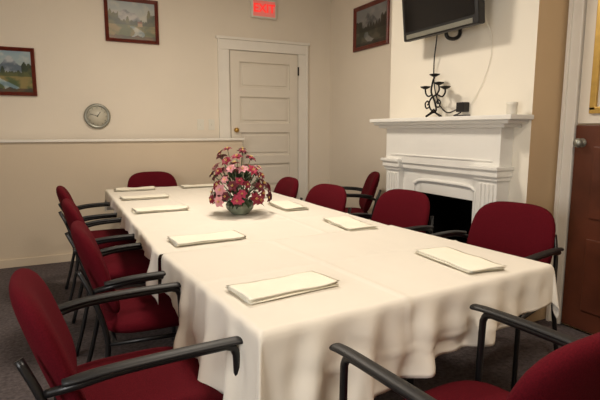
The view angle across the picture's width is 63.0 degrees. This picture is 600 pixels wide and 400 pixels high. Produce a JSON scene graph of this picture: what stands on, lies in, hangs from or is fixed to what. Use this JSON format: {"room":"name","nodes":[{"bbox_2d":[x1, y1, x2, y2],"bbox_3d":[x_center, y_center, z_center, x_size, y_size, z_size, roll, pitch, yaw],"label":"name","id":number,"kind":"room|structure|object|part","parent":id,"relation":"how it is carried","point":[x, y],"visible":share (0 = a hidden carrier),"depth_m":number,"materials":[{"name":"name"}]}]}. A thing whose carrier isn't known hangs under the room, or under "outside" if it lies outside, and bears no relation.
{"room":"meeting room","nodes":[
{"label":"meeting room","id":0,"kind":"room"},
{"bbox_2d":[0,140,242,259],"bbox_3d":[-2.689,0.043,4.704,4.480,1.185,0.120,-4,9,-26],"label":"wall","id":1,"kind":"structure","parent":0,"point":[31,224],"depth_m":4.82,"materials":[{"name":"paint"}]},
{"bbox_2d":[0,253,75,268],"bbox_3d":[-2.660,0.598,4.722,4.480,0.080,0.015,-4,9,-26],"label":"baseboard","id":2,"kind":"structure","parent":1,"relation":"attached to","point":[29,261],"depth_m":4.76,"materials":[{"name":"paint"}]},
{"bbox_2d":[0,138,244,142],"bbox_3d":[-2.679,-0.556,4.620,4.500,0.025,0.165,-4,9,-26],"label":"half wall cap","id":3,"kind":"object","parent":1,"relation":"on","point":[154,139],"depth_m":4.92,"materials":[{"name":"white wood"}]},
{"bbox_2d":[0,0,330,191],"bbox_3d":[-2.136,-0.949,5.051,6.100,3.050,0.100,-4,9,-26],"label":"wall","id":4,"kind":"structure","parent":0,"point":[148,91],"depth_m":5.20,"materials":[{"name":"paint"}]},
{"bbox_2d":[0,46,36,95],"bbox_3d":[-2.799,-1.214,4.611,0.550,0.450,0.028,-4,9,-26],"label":"framed painting","id":5,"kind":"object","parent":4,"relation":"attached to","point":[17,64],"visible":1,"depth_m":4.67,"materials":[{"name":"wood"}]},
{"bbox_2d":[84,104,110,128],"bbox_3d":[-2.075,-0.858,5.018,0.254,0.254,0.034,-4,9,-26],"label":"wall clock","id":6,"kind":"object","parent":4,"relation":"attached to","point":[97,116],"visible":1,"depth_m":5.01,"materials":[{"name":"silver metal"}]},
{"bbox_2d":[103,0,158,44],"bbox_3d":[-1.731,-1.848,5.051,0.530,0.440,0.028,-4,9,-26],"label":"framed painting","id":7,"kind":"object","parent":4,"relation":"attached to","point":[128,21],"visible":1,"depth_m":5.06,"materials":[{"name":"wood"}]},
{"bbox_2d":[197,119,203,129],"bbox_3d":[-1.114,-0.847,5.507,0.075,0.120,0.016,-4,9,-26],"label":"light switch","id":8,"kind":"object","parent":4,"relation":"attached to","point":[200,122],"visible":1,"depth_m":5.51,"materials":[{"name":"white plastic"}]},
{"bbox_2d":[208,119,214,129],"bbox_3d":[-1.002,-0.855,5.562,0.070,0.120,0.016,-4,9,-26],"label":"light switch","id":9,"kind":"object","parent":4,"relation":"attached to","point":[211,122],"visible":1,"depth_m":5.56,"materials":[{"name":"white plastic"}]},
{"bbox_2d":[215,35,309,200],"bbox_3d":[-0.412,-0.706,5.858,1.170,2.340,0.049,-4,9,-26],"label":"trim","id":10,"kind":"structure","parent":4,"relation":"attached to","point":[224,43],"depth_m":5.76,"materials":[{"name":"white wood"}]},
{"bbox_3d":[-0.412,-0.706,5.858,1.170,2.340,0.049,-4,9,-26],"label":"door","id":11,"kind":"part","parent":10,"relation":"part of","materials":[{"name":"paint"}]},
{"bbox_2d":[229,50,297,198],"bbox_3d":[-0.415,-0.637,5.874,0.850,2.180,0.035,-4,9,-26],"label":"door","id":12,"kind":"structure","parent":4,"relation":"attached to","point":[263,86],"depth_m":5.82,"materials":[{"name":"paint"}]},
{"bbox_2d":[250,0,276,19],"bbox_3d":[-0.419,-2.194,5.637,0.310,0.210,0.057,-4,9,-26],"label":"exit sign","id":13,"kind":"object","parent":4,"relation":"attached to","point":[259,9],"visible":1,"depth_m":5.61,"materials":[{"name":"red plastic"}]},
{"bbox_2d":[0,261,590,399],"bbox_3d":[-0.414,1.105,1.810,6.100,0.100,7.900,-4,9,-26],"label":"floor","id":14,"kind":"structure","parent":0,"point":[459,365],"depth_m":2.93,"materials":[{"name":"carpet"}]},
{"bbox_2d":[56,186,145,300],"bbox_3d":[-1.550,0.318,3.868,0.621,0.883,0.652,-4,9,-26],"label":"armchair","id":15,"kind":"object","parent":14,"relation":"on","point":[62,192],"visible":0.34,"depth_m":3.69,"materials":[{"name":"red fabric"}]},
{"bbox_3d":[-1.751,0.093,3.736,0.174,0.400,0.505,-4,9,-26],"label":"backrest","id":16,"kind":"part","parent":15,"relation":"part of","materials":[{"name":"red fabric"}]},
{"bbox_3d":[-1.688,0.359,4.125,0.598,0.729,0.087,-6,10,-34],"label":"frame","id":17,"kind":"part","parent":15,"relation":"part of","materials":[{"name":"black metal"}]},
{"bbox_3d":[-1.635,0.038,4.124,0.514,0.040,0.052,-4,9,-27],"label":"armrest","id":18,"kind":"part","parent":15,"relation":"part of","materials":[{"name":"black plastic"}]},
{"bbox_3d":[-1.370,0.115,3.591,0.514,0.040,0.052,-4,9,-25],"label":"armrest","id":19,"kind":"part","parent":15,"relation":"part of","materials":[{"name":"black plastic"}]},
{"bbox_3d":[-1.505,0.315,3.890,0.520,0.103,0.530,-4,9,-26],"label":"seat","id":20,"kind":"part","parent":15,"relation":"part of","materials":[{"name":"red fabric"}]},
{"bbox_2d":[61,198,175,356],"bbox_3d":[-1.161,0.420,3.153,0.621,0.883,0.652,-4,9,-26],"label":"armchair","id":21,"kind":"object","parent":14,"relation":"on","point":[132,262],"visible":0.36,"depth_m":2.96,"materials":[{"name":"red fabric"}]},
{"bbox_3d":[-1.362,0.195,3.021,0.174,0.400,0.505,-4,9,-26],"label":"backrest","id":22,"kind":"part","parent":21,"relation":"part of","materials":[{"name":"red fabric"}]},
{"bbox_3d":[-1.299,0.461,3.410,0.598,0.729,0.087,-6,10,-34],"label":"frame","id":23,"kind":"part","parent":21,"relation":"part of","materials":[{"name":"black metal"}]},
{"bbox_3d":[-1.246,0.141,3.409,0.514,0.040,0.052,-4,9,-27],"label":"armrest","id":24,"kind":"part","parent":21,"relation":"part of","materials":[{"name":"black plastic"}]},
{"bbox_3d":[-0.982,0.217,2.876,0.514,0.040,0.052,-4,9,-25],"label":"armrest","id":25,"kind":"part","parent":21,"relation":"part of","materials":[{"name":"black plastic"}]},
{"bbox_3d":[-1.116,0.417,3.175,0.520,0.103,0.530,-4,9,-26],"label":"seat","id":26,"kind":"part","parent":21,"relation":"part of","materials":[{"name":"red fabric"}]},
{"bbox_2d":[71,221,178,362],"bbox_3d":[-0.755,0.527,2.402,0.621,0.883,0.652,-4,9,-26],"label":"armchair","id":27,"kind":"object","parent":14,"relation":"on","point":[138,314],"visible":0.5,"depth_m":2.14,"materials":[{"name":"red fabric"}]},
{"bbox_3d":[-0.956,0.302,2.270,0.174,0.400,0.505,-4,9,-26],"label":"backrest","id":28,"kind":"part","parent":27,"relation":"part of","materials":[{"name":"red fabric"}]},
{"bbox_3d":[-0.893,0.569,2.659,0.598,0.729,0.087,-6,10,-34],"label":"frame","id":29,"kind":"part","parent":27,"relation":"part of","materials":[{"name":"black metal"}]},
{"bbox_3d":[-0.840,0.248,2.658,0.514,0.040,0.052,-4,9,-27],"label":"armrest","id":30,"kind":"part","parent":27,"relation":"part of","materials":[{"name":"black plastic"}]},
{"bbox_3d":[-0.642,0.640,2.155,0.598,0.729,0.087,-3,9,-18],"label":"frame","id":31,"kind":"part","parent":27,"relation":"part of","materials":[{"name":"black metal"}]},
{"bbox_3d":[-0.575,0.324,2.125,0.514,0.040,0.052,-4,9,-25],"label":"armrest","id":32,"kind":"part","parent":27,"relation":"part of","materials":[{"name":"black plastic"}]},
{"bbox_3d":[-0.710,0.524,2.424,0.520,0.103,0.530,-4,9,-26],"label":"seat","id":33,"kind":"part","parent":27,"relation":"part of","materials":[{"name":"red fabric"}]},
{"bbox_2d":[9,268,242,399],"bbox_3d":[-0.562,0.640,1.611,0.621,0.883,0.652,-5,9,-29],"label":"armchair","id":34,"kind":"object","parent":14,"relation":"on","point":[158,373],"visible":0.84,"depth_m":1.44,"materials":[{"name":"red fabric"}]},
{"bbox_3d":[-0.758,0.416,1.469,0.174,0.400,0.505,-5,9,-29],"label":"backrest","id":35,"kind":"part","parent":34,"relation":"part of","materials":[{"name":"red fabric"}]},
{"bbox_3d":[-0.713,0.682,1.861,0.598,0.729,0.087,-6,10,-37],"label":"frame","id":36,"kind":"part","parent":34,"relation":"part of","materials":[{"name":"black metal"}]},
{"bbox_3d":[-0.662,0.362,1.862,0.514,0.040,0.052,-5,9,-30],"label":"armrest","id":37,"kind":"part","parent":34,"relation":"part of","materials":[{"name":"black plastic"}]},
{"bbox_3d":[-0.436,0.752,1.370,0.598,0.729,0.087,-3,9,-21],"label":"frame","id":38,"kind":"part","parent":34,"relation":"part of","materials":[{"name":"black metal"}]},
{"bbox_3d":[-0.518,0.637,1.636,0.520,0.103,0.530,-5,9,-29],"label":"seat","id":39,"kind":"part","parent":34,"relation":"part of","materials":[{"name":"red fabric"}]},
{"bbox_3d":[-0.370,0.436,1.344,0.514,0.040,0.052,-4,9,-28],"label":"armrest","id":40,"kind":"part","parent":34,"relation":"part of","materials":[{"name":"black plastic"}]},
{"bbox_2d":[127,171,176,187],"bbox_3d":[-1.397,0.183,4.815,0.652,0.883,0.621,-4,9,-26],"label":"armchair","id":41,"kind":"object","parent":14,"relation":"on","point":[153,178],"visible":0.05,"depth_m":4.97,"materials":[{"name":"red fabric"}]},
{"bbox_2d":[274,177,302,199],"bbox_3d":[-0.338,0.250,4.346,0.621,0.883,0.652,-3,9,-22],"label":"armchair","id":42,"kind":"object","parent":14,"relation":"on","point":[286,186],"visible":0.1,"depth_m":4.34,"materials":[{"name":"red fabric"}]},
{"bbox_2d":[305,184,350,212],"bbox_3d":[0.012,0.338,3.729,0.621,0.883,0.652,-5,10,-34],"label":"armchair","id":43,"kind":"object","parent":14,"relation":"on","point":[331,196],"visible":0.09,"depth_m":3.78,"materials":[{"name":"red fabric"}]},
{"bbox_2d":[341,171,381,219],"bbox_3d":[0.491,0.153,5.024,0.621,0.883,0.652,0,8,0],"label":"armchair","id":44,"kind":"object","parent":14,"relation":"on","point":[368,191],"visible":0.37,"depth_m":4.85,"materials":[{"name":"red fabric"}]},
{"bbox_3d":[0.437,-0.128,5.287,0.514,0.040,0.052,0,8,1],"label":"armrest","id":45,"kind":"part","parent":44,"relation":"part of","materials":[{"name":"black plastic"}]},
{"bbox_3d":[0.504,0.189,5.316,0.598,0.729,0.087,1,8,8],"label":"frame","id":46,"kind":"part","parent":44,"relation":"part of","materials":[{"name":"black metal"}]},
{"bbox_3d":[0.441,0.152,5.024,0.520,0.103,0.530,0,8,0],"label":"seat","id":47,"kind":"part","parent":44,"relation":"part of","materials":[{"name":"red fabric"}]},
{"bbox_3d":[0.439,-0.043,4.693,0.514,0.040,0.052,0,8,-1],"label":"armrest","id":48,"kind":"part","parent":44,"relation":"part of","materials":[{"name":"black plastic"}]},
{"bbox_3d":[0.506,0.269,4.755,0.598,0.729,0.087,-1,8,-9],"label":"frame","id":49,"kind":"part","parent":44,"relation":"part of","materials":[{"name":"black metal"}]},
{"bbox_3d":[0.715,-0.087,4.991,0.174,0.400,0.505,0,8,0],"label":"backrest","id":50,"kind":"part","parent":44,"relation":"part of","materials":[{"name":"red fabric"}]},
{"bbox_2d":[348,189,433,233],"bbox_3d":[0.537,0.389,3.368,0.621,0.883,0.652,-6,10,-36],"label":"armchair","id":51,"kind":"object","parent":14,"relation":"on","point":[403,208],"visible":0.3,"depth_m":3.43,"materials":[{"name":"red fabric"}]},
{"bbox_3d":[0.317,0.121,3.543,0.514,0.040,0.052,-6,10,-35],"label":"armrest","id":52,"kind":"part","parent":51,"relation":"part of","materials":[{"name":"black plastic"}]},
{"bbox_3d":[0.381,0.432,3.614,0.598,0.729,0.087,-4,9,-27],"label":"frame","id":53,"kind":"part","parent":51,"relation":"part of","materials":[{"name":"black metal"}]},
{"bbox_3d":[0.718,0.131,3.465,0.174,0.400,0.505,-6,10,-36],"label":"backrest","id":54,"kind":"part","parent":51,"relation":"part of","materials":[{"name":"red fabric"}]},
{"bbox_3d":[0.672,0.190,3.064,0.514,0.040,0.052,-6,10,-37],"label":"armrest","id":55,"kind":"part","parent":51,"relation":"part of","materials":[{"name":"black plastic"}]},
{"bbox_3d":[0.716,0.497,3.161,0.598,0.729,0.087,-8,11,-44],"label":"frame","id":56,"kind":"part","parent":51,"relation":"part of","materials":[{"name":"black metal"}]},
{"bbox_2d":[406,378,413,384],"bbox_3d":[0.222,0.633,2.128,1.305,0.743,0.925,-5,9,-30],"label":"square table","id":57,"kind":"object","parent":14,"relation":"on","point":[410,380],"visible":0.06,"depth_m":1.98,"materials":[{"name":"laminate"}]},
{"bbox_2d":[161,225,558,399],"bbox_3d":[0.214,0.483,2.085,1.474,0.471,1.106,-5,9,-30],"label":"tablecloth","id":58,"kind":"object","parent":57,"relation":"on","point":[400,308],"visible":0.84,"depth_m":1.69,"materials":[{"name":"white fabric"}]},
{"bbox_2d":[225,271,339,303],"bbox_3d":[-0.056,0.295,1.699,0.366,0.019,0.180,-5,10,-33],"label":"folded napkin","id":59,"kind":"object","parent":58,"relation":"on","point":[264,290],"visible":1,"depth_m":1.67,"materials":[{"name":"white fabric"}]},
{"bbox_2d":[415,247,505,272],"bbox_3d":[0.657,0.245,2.048,0.183,0.019,0.374,-3,9,-22],"label":"folded napkin","id":60,"kind":"object","parent":58,"relation":"on","point":[468,263],"visible":1,"depth_m":2.01,"materials":[{"name":"white fabric"}]},
{"bbox_2d":[370,114,533,243],"bbox_3d":[1.176,0.056,3.869,0.505,1.395,1.520,-4,9,-26],"label":"fireplace mantel","id":61,"kind":"object","parent":14,"relation":"on","point":[462,164],"visible":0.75,"depth_m":3.65,"materials":[{"name":"paint"}]},
{"bbox_2d":[421,73,450,116],"bbox_3d":[1.024,-0.794,3.722,0.146,0.326,0.300,-4,9,-26],"label":"candelabra","id":62,"kind":"object","parent":61,"relation":"on","point":[433,75],"visible":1,"depth_m":3.71,"materials":[{"name":"metal"}]},
{"bbox_2d":[370,114,533,127],"bbox_3d":[1.043,-0.586,3.711,0.209,0.080,1.520,-4,9,-26],"label":"shelf","id":63,"kind":"object","parent":61,"relation":"attached to","point":[507,120],"depth_m":3.40,"materials":[{"name":"paint"}]},
{"bbox_2d":[506,102,517,113],"bbox_3d":[1.344,-0.582,3.107,0.068,0.082,0.068,-4,9,-26],"label":"jar","id":64,"kind":"object","parent":61,"relation":"on","point":[511,108],"visible":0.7,"depth_m":3.08,"materials":[{"name":"white ceramic"}]},
{"bbox_2d":[329,304,599,399],"bbox_3d":[0.518,0.677,1.351,0.652,0.883,0.621,-5,10,-32],"label":"armchair","id":65,"kind":"object","parent":14,"relation":"on","point":[571,371],"visible":1,"depth_m":1.16,"materials":[{"name":"red fabric"}]},
{"bbox_3d":[0.286,0.777,1.200,0.087,0.729,0.598,-7,11,-40],"label":"frame","id":66,"kind":"part","parent":65,"relation":"part of","materials":[{"name":"black metal"}]},
{"bbox_3d":[0.236,0.456,1.203,0.052,0.040,0.514,-5,10,-33],"label":"armrest","id":67,"kind":"part","parent":65,"relation":"part of","materials":[{"name":"black plastic"}]},
{"bbox_3d":[0.492,0.671,1.393,0.530,0.103,0.520,-5,10,-32],"label":"seat","id":68,"kind":"part","parent":65,"relation":"part of","materials":[{"name":"red fabric"}]},
{"bbox_3d":[0.766,0.734,1.500,0.087,0.729,0.598,-4,9,-24],"label":"frame","id":69,"kind":"part","parent":65,"relation":"part of","materials":[{"name":"black metal"}]},
{"bbox_3d":[0.744,0.411,1.519,0.052,0.040,0.514,-5,9,-31],"label":"armrest","id":70,"kind":"part","parent":65,"relation":"part of","materials":[{"name":"black plastic"}]},
{"bbox_3d":[0.638,0.465,1.129,0.505,0.400,0.174,-5,10,-32],"label":"backrest","id":71,"kind":"part","parent":65,"relation":"part of","materials":[{"name":"red fabric"}]},
{"bbox_2d":[429,201,563,389],"bbox_3d":[1.060,0.479,2.742,0.621,0.883,0.652,-7,11,-40],"label":"armchair","id":72,"kind":"object","parent":14,"relation":"on","point":[524,230],"visible":0.35,"depth_m":2.79,"materials":[{"name":"red fabric"}]},
{"bbox_3d":[0.826,0.213,2.901,0.514,0.040,0.052,-7,10,-39],"label":"armrest","id":73,"kind":"part","parent":72,"relation":"part of","materials":[{"name":"black plastic"}]},
{"bbox_3d":[0.887,0.523,2.977,0.598,0.729,0.087,-5,10,-31],"label":"frame","id":74,"kind":"part","parent":72,"relation":"part of","materials":[{"name":"black metal"}]},
{"bbox_3d":[1.230,0.219,2.851,0.174,0.400,0.505,-7,11,-40],"label":"backrest","id":75,"kind":"part","parent":72,"relation":"part of","materials":[{"name":"red fabric"}]},
{"bbox_3d":[1.254,0.584,2.548,0.087,0.729,0.598,7,11,41],"label":"frame","id":76,"kind":"part","parent":72,"relation":"part of","materials":[{"name":"black metal"}]},
{"bbox_3d":[1.213,0.278,2.448,0.514,0.040,0.052,-7,11,-41],"label":"armrest","id":77,"kind":"part","parent":72,"relation":"part of","materials":[{"name":"black plastic"}]},
{"bbox_2d":[329,0,392,219],"bbox_3d":[1.030,-0.956,5.104,0.170,3.050,2.600,-4,9,-26],"label":"wall","id":78,"kind":"structure","parent":0,"point":[359,81],"depth_m":5.69,"materials":[{"name":"paint"}]},
{"bbox_2d":[353,0,389,52],"bbox_3d":[0.760,-1.888,5.298,0.028,0.480,0.660,-4,9,-26],"label":"framed painting","id":79,"kind":"object","parent":78,"relation":"attached to","point":[371,20],"visible":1,"depth_m":5.29,"materials":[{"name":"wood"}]},
{"bbox_2d":[453,102,469,115],"bbox_3d":[1.184,-0.655,3.532,0.104,0.103,0.160,-4,9,-26],"label":"power adapter","id":80,"kind":"object","parent":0,"point":[460,106],"depth_m":3.55,"materials":[{"name":"black plastic"}]},
{"bbox_2d":[390,0,568,321],"bbox_3d":[1.329,-0.775,3.832,0.430,3.050,1.490,-4,9,-26],"label":"wall","id":81,"kind":"structure","parent":0,"point":[526,67],"depth_m":3.25,"materials":[{"name":"paint"}]},
{"bbox_2d":[433,35,455,112],"bbox_3d":[1.081,-0.971,3.705,0.070,0.627,0.277,-4,9,-26],"label":"power cord","id":82,"kind":"object","parent":81,"relation":"attached to","point":[436,35],"visible":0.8,"depth_m":3.77,"materials":[{"name":"black plastic"}]},
{"bbox_2d":[444,29,461,40],"bbox_3d":[1.127,-1.367,3.540,0.120,0.414,0.240,-4,9,-26],"label":"mount","id":83,"kind":"object","parent":81,"relation":"attached to","point":[447,36],"depth_m":3.57,"materials":[{"name":"black metal"}]},
{"bbox_2d":[402,0,484,41],"bbox_3d":[1.008,-1.444,3.492,0.152,0.501,0.770,-4,9,-26],"label":"television","id":84,"kind":"object","parent":83,"relation":"attached to","point":[422,19],"visible":1,"depth_m":3.48,"materials":[{"name":"black plastic"}]},
{"bbox_2d":[471,20,491,103],"bbox_3d":[1.246,-0.971,3.404,0.057,0.602,0.170,-4,9,-26],"label":"cable","id":85,"kind":"object","parent":81,"relation":"attached to","point":[485,20],"visible":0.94,"depth_m":3.35,"materials":[{"name":"white plastic"}]},
{"bbox_2d":[563,123,599,334],"bbox_3d":[2.672,-0.464,1.656,0.300,3.050,5.100,-4,9,-26],"label":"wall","id":86,"kind":"structure","parent":0,"point":[593,123],"depth_m":3.14,"materials":[{"name":"brown wood"}]},
{"bbox_2d":[546,0,586,323],"bbox_3d":[1.948,-0.392,2.745,0.054,2.600,1.055,-4,9,-26],"label":"door frame","id":87,"kind":"structure","parent":86,"relation":"attached to","point":[574,41],"depth_m":3.16,"materials":[{"name":"paint"}]},
{"bbox_2d":[561,125,599,333],"bbox_3d":[1.929,0.228,2.821,0.098,1.310,0.850,-4,9,-26],"label":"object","id":88,"kind":"structure","parent":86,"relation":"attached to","point":[581,293],"depth_m":3.10,"materials":[{"name":"brown wood"}]},
{"bbox_3d":[1.749,-0.358,3.070,0.065,0.060,0.060,-4,9,-26],"label":"knob","id":89,"kind":"part","parent":88,"relation":"part of","materials":[{"name":"silver metal"}]},
{"bbox_2d":[578,0,599,123],"bbox_3d":[1.954,-1.001,2.658,0.044,1.150,0.850,-4,9,-26],"label":"leaf","id":90,"kind":"object","parent":86,"relation":"attached to","point":[589,102],"visible":1,"depth_m":3.00,"materials":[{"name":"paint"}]},
{"bbox_3d":[-0.926,0.318,4.331,1.315,0.743,1.310,-4,9,-26],"label":"banquet table","id":91,"kind":"object","parent":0,"visible":0},
{"bbox_2d":[104,184,387,302],"bbox_3d":[-0.639,0.138,3.721,1.440,0.243,2.773,-4,9,-26],"label":"tablecloth","id":92,"kind":"object","parent":91,"relation":"on","point":[152,230],"visible":0.62,"depth_m":3.01,"materials":[{"name":"white fabric"}]},
{"bbox_2d":[114,186,155,191],"bbox_3d":[-1.529,-0.106,4.540,0.372,0.020,0.187,-4,9,-26],"label":"folded napkin","id":93,"kind":"object","parent":92,"relation":"on","point":[146,187],"visible":1,"depth_m":4.51,"materials":[{"name":"white fabric"}]},
{"bbox_2d":[119,193,168,199],"bbox_3d":[-1.263,-0.026,3.982,0.373,0.019,0.177,-4,9,-26],"label":"folded napkin","id":94,"kind":"object","parent":92,"relation":"on","point":[164,195],"visible":1,"depth_m":3.97,"materials":[{"name":"white fabric"}]},
{"bbox_2d":[131,205,189,213],"bbox_3d":[-0.963,0.059,3.381,0.373,0.020,0.180,-4,9,-28],"label":"folded napkin","id":95,"kind":"object","parent":92,"relation":"on","point":[166,207],"visible":1,"depth_m":3.35,"materials":[{"name":"white fabric"}]},
{"bbox_2d":[180,184,212,187],"bbox_3d":[-0.979,-0.141,4.784,0.369,0.019,0.186,-5,9,-29],"label":"folded napkin","id":96,"kind":"object","parent":92,"relation":"on","point":[197,185],"visible":0.88,"depth_m":4.74,"materials":[{"name":"white fabric"}]},
{"bbox_2d":[167,230,245,246],"bbox_3d":[-0.467,0.190,2.473,0.369,0.019,0.182,-5,9,-29],"label":"folded napkin","id":97,"kind":"object","parent":92,"relation":"on","point":[181,240],"visible":1,"depth_m":2.45,"materials":[{"name":"white fabric"}]},
{"bbox_2d":[209,147,271,214],"bbox_3d":[-0.387,-0.130,3.213,0.405,0.442,0.430,0,8,0],"label":"flower arrangement","id":98,"kind":"object","parent":92,"relation":"on","point":[240,204],"visible":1,"depth_m":3.12,"materials":[{"name":"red plant"}]},
{"bbox_2d":[268,200,307,210],"bbox_3d":[-0.090,0.038,3.531,0.182,0.020,0.368,-4,9,-24],"label":"folded napkin","id":99,"kind":"object","parent":92,"relation":"on","point":[287,205],"visible":1,"depth_m":3.49,"materials":[{"name":"white fabric"}]},
{"bbox_2d":[323,216,376,230],"bbox_3d":[0.285,0.134,2.862,0.181,0.020,0.370,-3,9,-22],"label":"folded napkin","id":100,"kind":"object","parent":92,"relation":"on","point":[349,223],"visible":1,"depth_m":2.83,"materials":[{"name":"white fabric"}]}
]}

